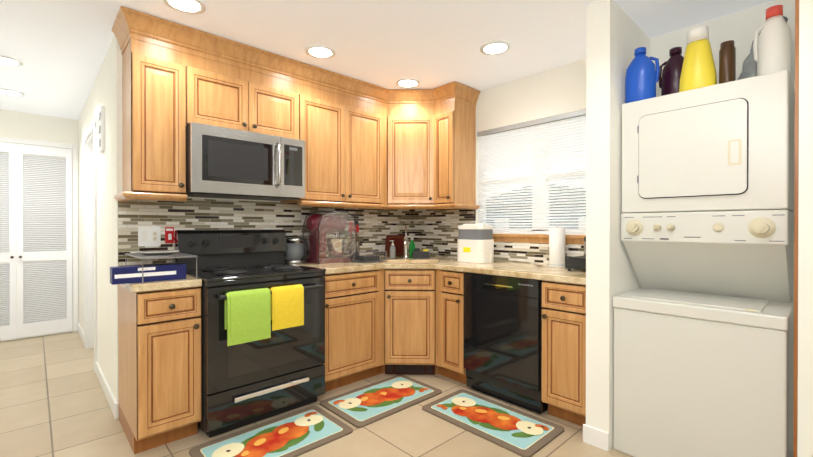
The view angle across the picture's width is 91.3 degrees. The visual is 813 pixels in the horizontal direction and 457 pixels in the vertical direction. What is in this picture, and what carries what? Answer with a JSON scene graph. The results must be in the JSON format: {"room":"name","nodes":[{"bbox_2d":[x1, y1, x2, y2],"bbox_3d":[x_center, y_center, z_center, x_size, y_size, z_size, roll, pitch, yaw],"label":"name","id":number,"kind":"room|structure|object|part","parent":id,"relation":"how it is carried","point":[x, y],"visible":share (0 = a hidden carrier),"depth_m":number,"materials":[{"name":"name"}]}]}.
{"room":"kitchen","nodes":[
{"label":"kitchen","id":0,"kind":"room"},
{"bbox_2d":[0,109,78,341],"bbox_3d":[-4.247,-0.031,4.280,1.340,2.450,0.120,0,0,-43],"label":"wall","id":1,"kind":"structure","parent":0,"point":[22,125],"depth_m":4.39,"materials":[{"name":"paint"}]},
{"bbox_2d":[0,142,71,340],"bbox_3d":[-4.159,0.134,4.237,0.913,2.080,0.063,0,0,-43],"label":"louvered closet doors","id":2,"kind":"structure","parent":1,"relation":"in","point":[20,173],"depth_m":4.34,"materials":[{"name":"white wood"}]},
{"bbox_2d":[0,136,77,331],"bbox_3d":[-4.247,0.114,4.188,1.213,2.160,0.015,0,0,-43],"label":"trim","id":3,"kind":"structure","parent":1,"relation":"attached to","point":[74,147],"depth_m":4.57,"materials":[{"name":"white wood"}]},
{"bbox_2d":[78,38,114,397],"bbox_3d":[-2.810,-0.029,3.641,0.120,2.450,2.780,0,0,-43],"label":"wall","id":4,"kind":"structure","parent":0,"point":[101,93],"depth_m":2.97,"materials":[{"name":"paint"}]},
{"bbox_2d":[78,323,83,344],"bbox_3d":[-3.513,1.144,4.298,0.012,0.100,0.865,0,0,-43],"label":"baseboard","id":5,"kind":"structure","parent":4,"relation":"attached to","point":[80,331],"depth_m":4.28,"materials":[{"name":"white wood"}]},
{"bbox_2d":[83,117,96,372],"bbox_3d":[-2.850,0.139,3.672,0.136,2.115,0.950,0,0,-43],"label":"door frame","id":6,"kind":"structure","parent":4,"relation":"attached to","point":[90,252],"depth_m":3.93,"materials":[{"name":"white wood"}]},
{"bbox_2d":[95,119,98,133],"bbox_3d":[-2.459,-0.812,3.158,0.022,0.100,0.120,0,0,-43],"label":"switch","id":7,"kind":"object","parent":4,"relation":"attached to","point":[96,126],"visible":0.94,"depth_m":3.12,"materials":[{"name":"white plastic"}]},
{"bbox_2d":[99,106,104,152],"bbox_3d":[-2.257,-0.731,2.943,0.022,0.320,0.150,0,0,-43],"label":"eat sign","id":8,"kind":"object","parent":4,"relation":"attached to","point":[102,129],"visible":1,"depth_m":2.89,"materials":[{"name":"white plastic"}]},
{"bbox_2d":[96,361,116,418],"bbox_3d":[-2.196,1.150,2.895,0.012,0.100,1.085,0,0,-43],"label":"baseboard","id":9,"kind":"structure","parent":4,"relation":"attached to","point":[106,389],"depth_m":2.79,"materials":[{"name":"white wood"}]},
{"bbox_2d":[113,35,306,418],"bbox_3d":[-0.873,-0.028,3.461,2.700,2.450,0.134,0,0,-43],"label":"wall","id":10,"kind":"structure","parent":0,"point":[118,162],"depth_m":2.51,"materials":[{"name":"paint"}]},
{"bbox_2d":[119,8,190,200],"bbox_3d":[-1.583,-0.726,2.494,0.284,1.034,0.322,0,0,-43],"label":"upper cabinet","id":11,"kind":"object","parent":10,"relation":"attached to","point":[155,51],"depth_m":2.38,"materials":[{"name":"brown wood"}]},
{"bbox_2d":[191,28,302,139],"bbox_3d":[-1.199,-0.947,2.854,0.770,0.594,0.322,0,0,-43],"label":"upper cabinet","id":12,"kind":"object","parent":10,"relation":"attached to","point":[235,85],"depth_m":2.72,"materials":[{"name":"brown wood"}]},
{"bbox_2d":[186,122,304,200],"bbox_3d":[-1.151,-0.434,2.807,0.764,0.429,0.460,0,0,-43],"label":"microwave","id":13,"kind":"object","parent":12,"relation":"attached to","point":[226,163],"visible":0.98,"depth_m":2.63,"materials":[{"name":"silver metal"}]},
{"bbox_3d":[-0.892,-0.444,2.773,0.022,0.316,0.056,0,0,-43],"label":"microwave handle","id":14,"kind":"part","parent":13,"relation":"part of","materials":[{"name":"silver metal"}]},
{"bbox_2d":[118,198,413,265],"bbox_3d":[-0.875,0.035,3.380,2.574,0.494,0.008,0,0,-43],"label":"tile backsplash","id":15,"kind":"structure","parent":10,"relation":"attached to","point":[192,214],"depth_m":2.99,"materials":[{"name":"tile"}]},
{"bbox_2d":[138,226,160,245],"bbox_3d":[-1.685,0.051,2.607,0.125,0.130,0.010,0,0,-43],"label":"outlet","id":16,"kind":"object","parent":15,"relation":"attached to","point":[149,235],"visible":1,"depth_m":2.61,"materials":[{"name":"white plastic"}]},
{"bbox_2d":[280,63,382,205],"bbox_3d":[-0.595,-0.730,3.421,0.885,1.034,0.322,0,0,-43],"label":"upper cabinet","id":17,"kind":"object","parent":10,"relation":"attached to","point":[369,146],"depth_m":3.26,"materials":[{"name":"brown wood"}]},
{"bbox_2d":[367,88,450,209],"bbox_3d":[0.025,-0.731,3.808,0.668,1.034,0.607,0,0,-43],"label":"upper cabinet","id":18,"kind":"object","parent":10,"relation":"attached to","point":[397,103],"depth_m":3.60,"materials":[{"name":"brown wood"}]},
{"bbox_2d":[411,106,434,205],"bbox_3d":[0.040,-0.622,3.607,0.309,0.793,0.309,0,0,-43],"label":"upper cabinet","id":19,"kind":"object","parent":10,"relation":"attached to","point":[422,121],"depth_m":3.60,"materials":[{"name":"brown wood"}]},
{"bbox_2d":[0,332,632,456],"bbox_3d":[-0.571,1.233,2.196,4.040,0.060,8.240,0,0,-43],"label":"floor","id":20,"kind":"structure","parent":0,"point":[53,401],"depth_m":2.44,"materials":[{"name":"tile"}]},
{"bbox_2d":[118,283,201,453],"bbox_3d":[-1.488,0.764,2.381,0.310,0.876,0.628,0,0,-43],"label":"base cabinet","id":21,"kind":"object","parent":20,"relation":"on","point":[159,328],"depth_m":2.16,"materials":[{"name":"brown wood"}]},
{"bbox_2d":[118,275,201,294],"bbox_3d":[-1.494,0.305,2.366,0.332,0.038,0.638,0,0,-43],"label":"countertop","id":22,"kind":"structure","parent":21,"relation":"on","point":[131,287],"depth_m":2.14,"materials":[{"name":"beige stone"}]},
{"bbox_2d":[110,263,185,284],"bbox_3d":[-1.410,0.244,2.179,0.340,0.085,0.090,0,0,-43],"label":"box","id":23,"kind":"object","parent":22,"relation":"on","point":[151,273],"visible":1,"depth_m":2.14,"materials":[{"name":"blue cardboard"}]},
{"bbox_2d":[125,252,197,282],"bbox_3d":[-1.468,0.220,2.365,0.268,0.131,0.528,0,0,-43],"label":"rack","id":24,"kind":"object","parent":22,"relation":"on","point":[163,256],"visible":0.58,"depth_m":2.25,"materials":[{"name":"grey metal"}]},
{"bbox_2d":[136,250,178,254],"bbox_3d":[-1.495,0.146,2.393,0.224,0.017,0.224,0,0,-43],"label":"plate","id":25,"kind":"object","parent":24,"relation":"on","point":[158,252],"visible":1,"depth_m":2.35,"materials":[{"name":"white ceramic"}]},
{"bbox_2d":[174,229,325,437],"bbox_3d":[-1.038,0.604,2.691,0.768,1.192,0.760,0,0,-43],"label":"stove","id":26,"kind":"object","parent":20,"relation":"on","point":[262,330],"visible":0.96,"depth_m":2.46,"materials":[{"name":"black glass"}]},
{"bbox_3d":[-0.843,0.735,2.483,0.752,0.803,0.032,0,0,-43],"label":"door","id":27,"kind":"part","parent":26,"relation":"part of","materials":[{"name":"black glass"}]},
{"bbox_3d":[-0.813,0.691,2.451,0.660,0.632,0.060,0,0,-43],"label":"handle","id":28,"kind":"part","parent":26,"relation":"part of","materials":[{"name":"silver metal"}]},
{"bbox_2d":[189,406,352,456],"bbox_3d":[-0.743,1.193,2.247,0.780,0.017,0.450,0,0,-43],"label":"area rug","id":29,"kind":"object","parent":20,"relation":"on","point":[301,432],"visible":1,"depth_m":2.25,"materials":[{"name":"multicoloured fabric"}]},
{"bbox_2d":[294,261,381,391],"bbox_3d":[-0.621,0.741,3.194,0.527,0.916,0.628,0,0,-43],"label":"base cabinet","id":30,"kind":"object","parent":20,"relation":"on","point":[353,290],"depth_m":2.98,"materials":[{"name":"brown wood"}]},
{"bbox_2d":[285,235,306,263],"bbox_3d":[-0.892,0.167,3.213,0.160,0.230,0.201,0,0,-43],"label":"canister","id":31,"kind":"object","parent":30,"relation":"on","point":[296,253],"visible":0.98,"depth_m":3.17,"materials":[{"name":"silver metal"}]},
{"bbox_2d":[303,210,356,263],"bbox_3d":[-0.650,0.068,3.337,0.383,0.428,0.257,0,0,-43],"label":"stand mixer","id":32,"kind":"object","parent":30,"relation":"on","point":[320,226],"visible":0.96,"depth_m":3.26,"materials":[{"name":"metal"}]},
{"bbox_2d":[348,220,359,260],"bbox_3d":[-0.460,0.103,3.502,0.117,0.355,0.100,0,0,-43],"label":"utensil crock","id":33,"kind":"object","parent":30,"relation":"on","point":[358,243],"visible":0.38,"depth_m":3.47,"materials":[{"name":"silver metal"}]},
{"bbox_2d":[351,250,386,262],"bbox_3d":[-0.314,0.238,3.386,0.250,0.088,0.190,0,0,-43],"label":"dish rack","id":34,"kind":"object","parent":30,"relation":"on","point":[367,258],"visible":0.98,"depth_m":3.34,"materials":[{"name":"grey metal"}]},
{"bbox_2d":[320,374,441,427],"bbox_3d":[-0.168,1.191,2.814,0.765,0.017,0.470,0,0,-43],"label":"mat","id":35,"kind":"object","parent":20,"relation":"on","point":[363,406],"visible":1,"depth_m":2.75,"materials":[{"name":"multicoloured fabric"}]},
{"bbox_2d":[382,287,437,374],"bbox_3d":[0.027,0.852,3.192,0.294,0.694,0.294,0,0,-43],"label":"base cabinet","id":36,"kind":"object","parent":20,"relation":"on","point":[398,315],"depth_m":3.18,"materials":[{"name":"brown wood"}]},
{"bbox_2d":[390,240,395,257],"bbox_3d":[-0.132,0.196,3.789,0.068,0.168,0.046,0,0,-43],"label":"soap pump","id":37,"kind":"object","parent":36,"relation":"on","point":[392,251],"visible":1,"depth_m":3.77,"materials":[{"name":"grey plastic"}]},
{"bbox_2d":[384,235,404,255],"bbox_3d":[-0.110,0.173,4.053,0.260,0.215,0.047,0,0,-43],"label":"cutting board","id":38,"kind":"object","parent":36,"relation":"on","point":[398,242],"visible":0.6,"depth_m":4.04,"materials":[{"name":"brown wood"}]},
{"bbox_2d":[403,226,408,258],"bbox_3d":[-0.009,0.130,3.621,0.183,0.301,0.183,0,0,-43],"label":"faucet","id":39,"kind":"object","parent":36,"relation":"on","point":[405,247],"visible":1,"depth_m":3.69,"materials":[{"name":"silver metal"}]},
{"bbox_2d":[409,236,414,257],"bbox_3d":[0.055,0.174,3.848,0.072,0.210,0.043,0,0,-43],"label":"dish soap","id":40,"kind":"object","parent":36,"relation":"on","point":[411,246],"visible":0.94,"depth_m":3.82,"materials":[{"name":"green plastic"}]},
{"bbox_2d":[412,248,429,258],"bbox_3d":[0.136,0.233,3.747,0.160,0.095,0.080,0,0,2],"label":"sponge caddy","id":41,"kind":"object","parent":36,"relation":"on","point":[419,254],"visible":1,"depth_m":3.71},
{"bbox_2d":[438,259,493,381],"bbox_3d":[0.573,0.740,3.260,0.628,0.916,0.234,0,0,-43],"label":"base cabinet","id":42,"kind":"object","parent":20,"relation":"on","point":[449,274],"depth_m":3.07,"materials":[{"name":"brown wood"}]},
{"bbox_2d":[457,224,493,262],"bbox_3d":[0.583,0.121,3.370,0.213,0.322,0.270,0,0,-43],"label":"sterilizer","id":43,"kind":"object","parent":42,"relation":"on","point":[475,242],"visible":1,"depth_m":3.28,"materials":[{"name":"white plastic"}]},
{"bbox_2d":[422,389,563,456],"bbox_3d":[0.521,1.192,2.507,0.440,0.017,0.790,0,0,-43],"label":"area rug","id":44,"kind":"object","parent":20,"relation":"on","point":[518,432],"visible":1,"depth_m":2.44,"materials":[{"name":"multicoloured fabric"}]},
{"bbox_2d":[464,272,547,413],"bbox_3d":[0.846,0.763,2.934,0.604,0.872,0.605,0,0,-43],"label":"dishwasher","id":45,"kind":"object","parent":20,"relation":"on","point":[503,338],"visible":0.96,"depth_m":2.70,"materials":[{"name":"black metal"}]},
{"bbox_2d":[462,261,553,383],"bbox_3d":[0.865,0.742,2.949,0.628,0.916,0.619,0,0,-43],"label":"base cabinet","id":46,"kind":"object","parent":20,"relation":"on","point":[500,268],"depth_m":2.90,"materials":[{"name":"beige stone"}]},
{"bbox_2d":[548,226,564,266],"bbox_3d":[1.137,0.131,2.998,0.132,0.305,0.132,0,0,-43],"label":"paper towel","id":47,"kind":"object","parent":46,"relation":"on","point":[557,246],"visible":0.96,"depth_m":2.95,"materials":[{"name":"white paper"}]},
{"bbox_2d":[538,267,585,425],"bbox_3d":[1.181,0.743,2.613,0.628,0.916,0.304,0,0,-43],"label":"base cabinet","id":48,"kind":"object","parent":20,"relation":"on","point":[563,383],"depth_m":2.41,"materials":[{"name":"brown wood"}]},
{"bbox_2d":[565,256,585,270],"bbox_3d":[1.270,0.239,2.678,0.280,0.090,0.280,0,0,-43],"label":"toaster","id":49,"kind":"object","parent":48,"relation":"on","point":[576,263],"visible":0.33,"depth_m":2.64,"materials":[{"name":"grey metal"}]},
{"bbox_2d":[584,236,585,255],"bbox_3d":[1.279,0.123,2.762,0.088,0.140,0.087,0,0,-43],"label":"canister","id":50,"kind":"object","parent":49,"relation":"on","point":[585,246],"visible":0.12,"depth_m":2.76,"materials":[{"name":"silver metal"}]},
{"bbox_2d":[612,70,794,456],"bbox_3d":[1.595,0.253,2.134,0.670,1.900,0.691,0,0,-43],"label":"dryer","id":51,"kind":"object","parent":20,"relation":"on","point":[703,364],"visible":0.94,"depth_m":1.93,"materials":[{"name":"white metal"}]},
{"bbox_2d":[625,47,659,102],"bbox_3d":[1.309,-0.848,2.208,0.101,0.300,0.166,0,0,-43],"label":"bottle","id":52,"kind":"object","parent":51,"relation":"on","point":[642,76],"visible":0.9,"depth_m":2.17,"materials":[{"name":"blue plastic"}]},
{"bbox_2d":[659,47,683,95],"bbox_3d":[1.492,-0.848,2.217,0.090,0.300,0.151,0,0,-43],"label":"bottle","id":53,"kind":"object","parent":51,"relation":"on","point":[669,80],"visible":0.71,"depth_m":2.19,"materials":[{"name":"purple plastic"}]},
{"bbox_2d":[679,25,716,91],"bbox_3d":[1.488,-0.860,2.031,0.096,0.325,0.160,0,0,-43],"label":"bottle","id":54,"kind":"object","parent":51,"relation":"on","point":[698,69],"visible":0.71,"depth_m":2.00,"materials":[{"name":"yellow plastic"}]},
{"bbox_2d":[612,288,793,456],"bbox_3d":[1.595,0.785,2.136,0.670,0.835,0.691,0,0,-43],"label":"washer","id":55,"kind":"object","parent":51,"relation":"in","point":[696,373],"depth_m":1.89,"materials":[{"name":"white metal"}]},
{"bbox_2d":[719,40,735,83],"bbox_3d":[1.576,-0.804,1.952,0.063,0.215,0.064,0,0,-43],"label":"bottle","id":56,"kind":"object","parent":51,"relation":"on","point":[727,62],"visible":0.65,"depth_m":1.93,"materials":[{"name":"brown plastic"}]},
{"bbox_2d":[737,16,787,79],"bbox_3d":[1.804,-0.882,2.025,0.153,0.366,0.198,0,0,-43],"label":"clear bottle","id":57,"kind":"object","parent":51,"relation":"on","point":[749,67],"visible":0.08,"depth_m":2.02,"materials":[{"name":"plastic"}]},
{"bbox_2d":[753,5,791,76],"bbox_3d":[1.734,-0.869,1.886,0.100,0.345,0.136,0,0,-43],"label":"bottle","id":58,"kind":"object","parent":51,"relation":"on","point":[772,46],"visible":0.88,"depth_m":1.85,"materials":[{"name":"plastic"}]},
{"bbox_2d":[0,0,774,119],"bbox_3d":[-0.571,-1.277,2.185,4.040,0.060,8.240,0,0,-43],"label":"ceiling","id":59,"kind":"structure","parent":0,"point":[58,49],"depth_m":2.55,"materials":[{"name":"paint"}]},
{"bbox_2d":[0,55,22,66],"bbox_3d":[-2.987,-1.245,2.948,0.210,0.010,0.210,0,0,-43],"label":"recessed light","id":60,"kind":"object","parent":59,"relation":"in","point":[7,61],"visible":0.94,"depth_m":2.96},
{"bbox_2d":[0,88,24,96],"bbox_3d":[-3.651,-1.248,3.655,0.210,0.010,0.210,0,0,-43],"label":"recessed light","id":61,"kind":"object","parent":59,"relation":"in","point":[9,92],"visible":1,"depth_m":3.66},
{"bbox_2d":[163,0,205,13],"bbox_3d":[-1.228,-1.242,2.199,0.210,0.010,0.210,0,0,-43],"label":"recessed light","id":62,"kind":"object","parent":59,"relation":"in","point":[191,6],"visible":1,"depth_m":2.21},
{"bbox_2d":[305,45,335,58],"bbox_3d":[-0.608,-1.244,2.809,0.210,0.010,0.210,0,0,-43],"label":"recessed light","id":63,"kind":"object","parent":59,"relation":"in","point":[321,51],"visible":1,"depth_m":2.79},
{"bbox_2d":[396,78,419,87],"bbox_3d":[0.013,-1.247,3.419,0.210,0.010,0.210,0,0,-43],"label":"recessed light","id":64,"kind":"object","parent":59,"relation":"in","point":[407,83],"visible":1,"depth_m":3.41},
{"bbox_2d":[480,41,510,54],"bbox_3d":[0.614,-1.244,2.749,0.210,0.010,0.210,0,0,-43],"label":"recessed light","id":65,"kind":"object","parent":59,"relation":"in","point":[495,48],"visible":1,"depth_m":2.74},
{"bbox_2d":[439,0,794,297],"bbox_3d":[1.124,-0.027,3.219,0.120,2.450,3.220,0,0,-43],"label":"wall","id":66,"kind":"structure","parent":0,"point":[559,90],"depth_m":3.00,"materials":[{"name":"paint"}]},
{"bbox_2d":[435,82,478,205],"bbox_3d":[0.437,-0.731,3.621,0.323,1.034,0.230,0,0,-43],"label":"upper cabinet","id":67,"kind":"object","parent":66,"relation":"attached to","point":[455,105],"depth_m":3.52,"materials":[{"name":"brown wood"}]},
{"bbox_2d":[414,209,583,263],"bbox_3d":[0.795,0.034,3.475,0.008,0.494,2.100,0,0,-43],"label":"tile backsplash","id":68,"kind":"structure","parent":66,"relation":"attached to","point":[434,232],"depth_m":3.82,"materials":[{"name":"tile"}]},
{"bbox_2d":[479,115,585,234],"bbox_3d":[1.097,-0.417,3.246,0.060,0.930,1.200,0,0,-43],"label":"window","id":69,"kind":"structure","parent":66,"relation":"in","point":[532,189],"depth_m":3.23,"materials":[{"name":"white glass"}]},
{"bbox_2d":[477,109,585,234],"bbox_3d":[1.064,-0.417,3.216,0.030,0.926,1.190,0,0,-43],"label":"window blinds","id":70,"kind":"object","parent":69,"relation":"attached to","point":[494,132],"visible":0.6,"depth_m":3.24,"materials":[{"name":"white plastic"}]},
{"bbox_2d":[493,234,585,244],"bbox_3d":[1.053,0.083,3.207,0.060,0.070,1.200,0,0,-43],"label":"window sill","id":71,"kind":"structure","parent":66,"relation":"attached to","point":[541,238],"depth_m":3.22,"materials":[{"name":"brown wood"}]},
{"bbox_2d":[586,0,649,450],"bbox_3d":[1.306,-0.023,2.426,0.700,2.450,0.125,0,0,-43],"label":"wall","id":72,"kind":"structure","parent":0,"point":[616,36],"depth_m":2.19,"materials":[{"name":"paint"}]},
{"bbox_2d":[797,0,812,456],"bbox_3d":[2.570,-0.018,1.079,0.700,2.450,2.120,0,0,-43],"label":"wall","id":73,"kind":"structure","parent":0,"point":[805,330],"depth_m":1.60,"materials":[{"name":"paint"}]},
{"bbox_2d":[793,0,798,456],"bbox_3d":[1.622,-0.020,1.651,0.100,2.450,0.011,0,0,-43],"label":"trim","id":74,"kind":"structure","parent":73,"relation":"attached to","point":[796,198],"depth_m":1.62,"materials":[{"name":"brown wood"}]},
{"label":"outside","id":75,"kind":"structure","parent":0,"visible":0},
{"bbox_3d":[22.118,4.206,24.984,59.500,0.200,80.000,0,0,-43],"label":"ground","id":76,"kind":"structure","parent":75,"visible":0},
{"bbox_2d":[486,184,585,228],"bbox_3d":[9.467,0.943,22.010,8.600,6.350,9.600,0,0,-43],"label":"house","id":77,"kind":"structure","parent":76,"relation":"on","point":[531,208],"depth_m":18.61,"materials":[{"name":"white"}]}
]}

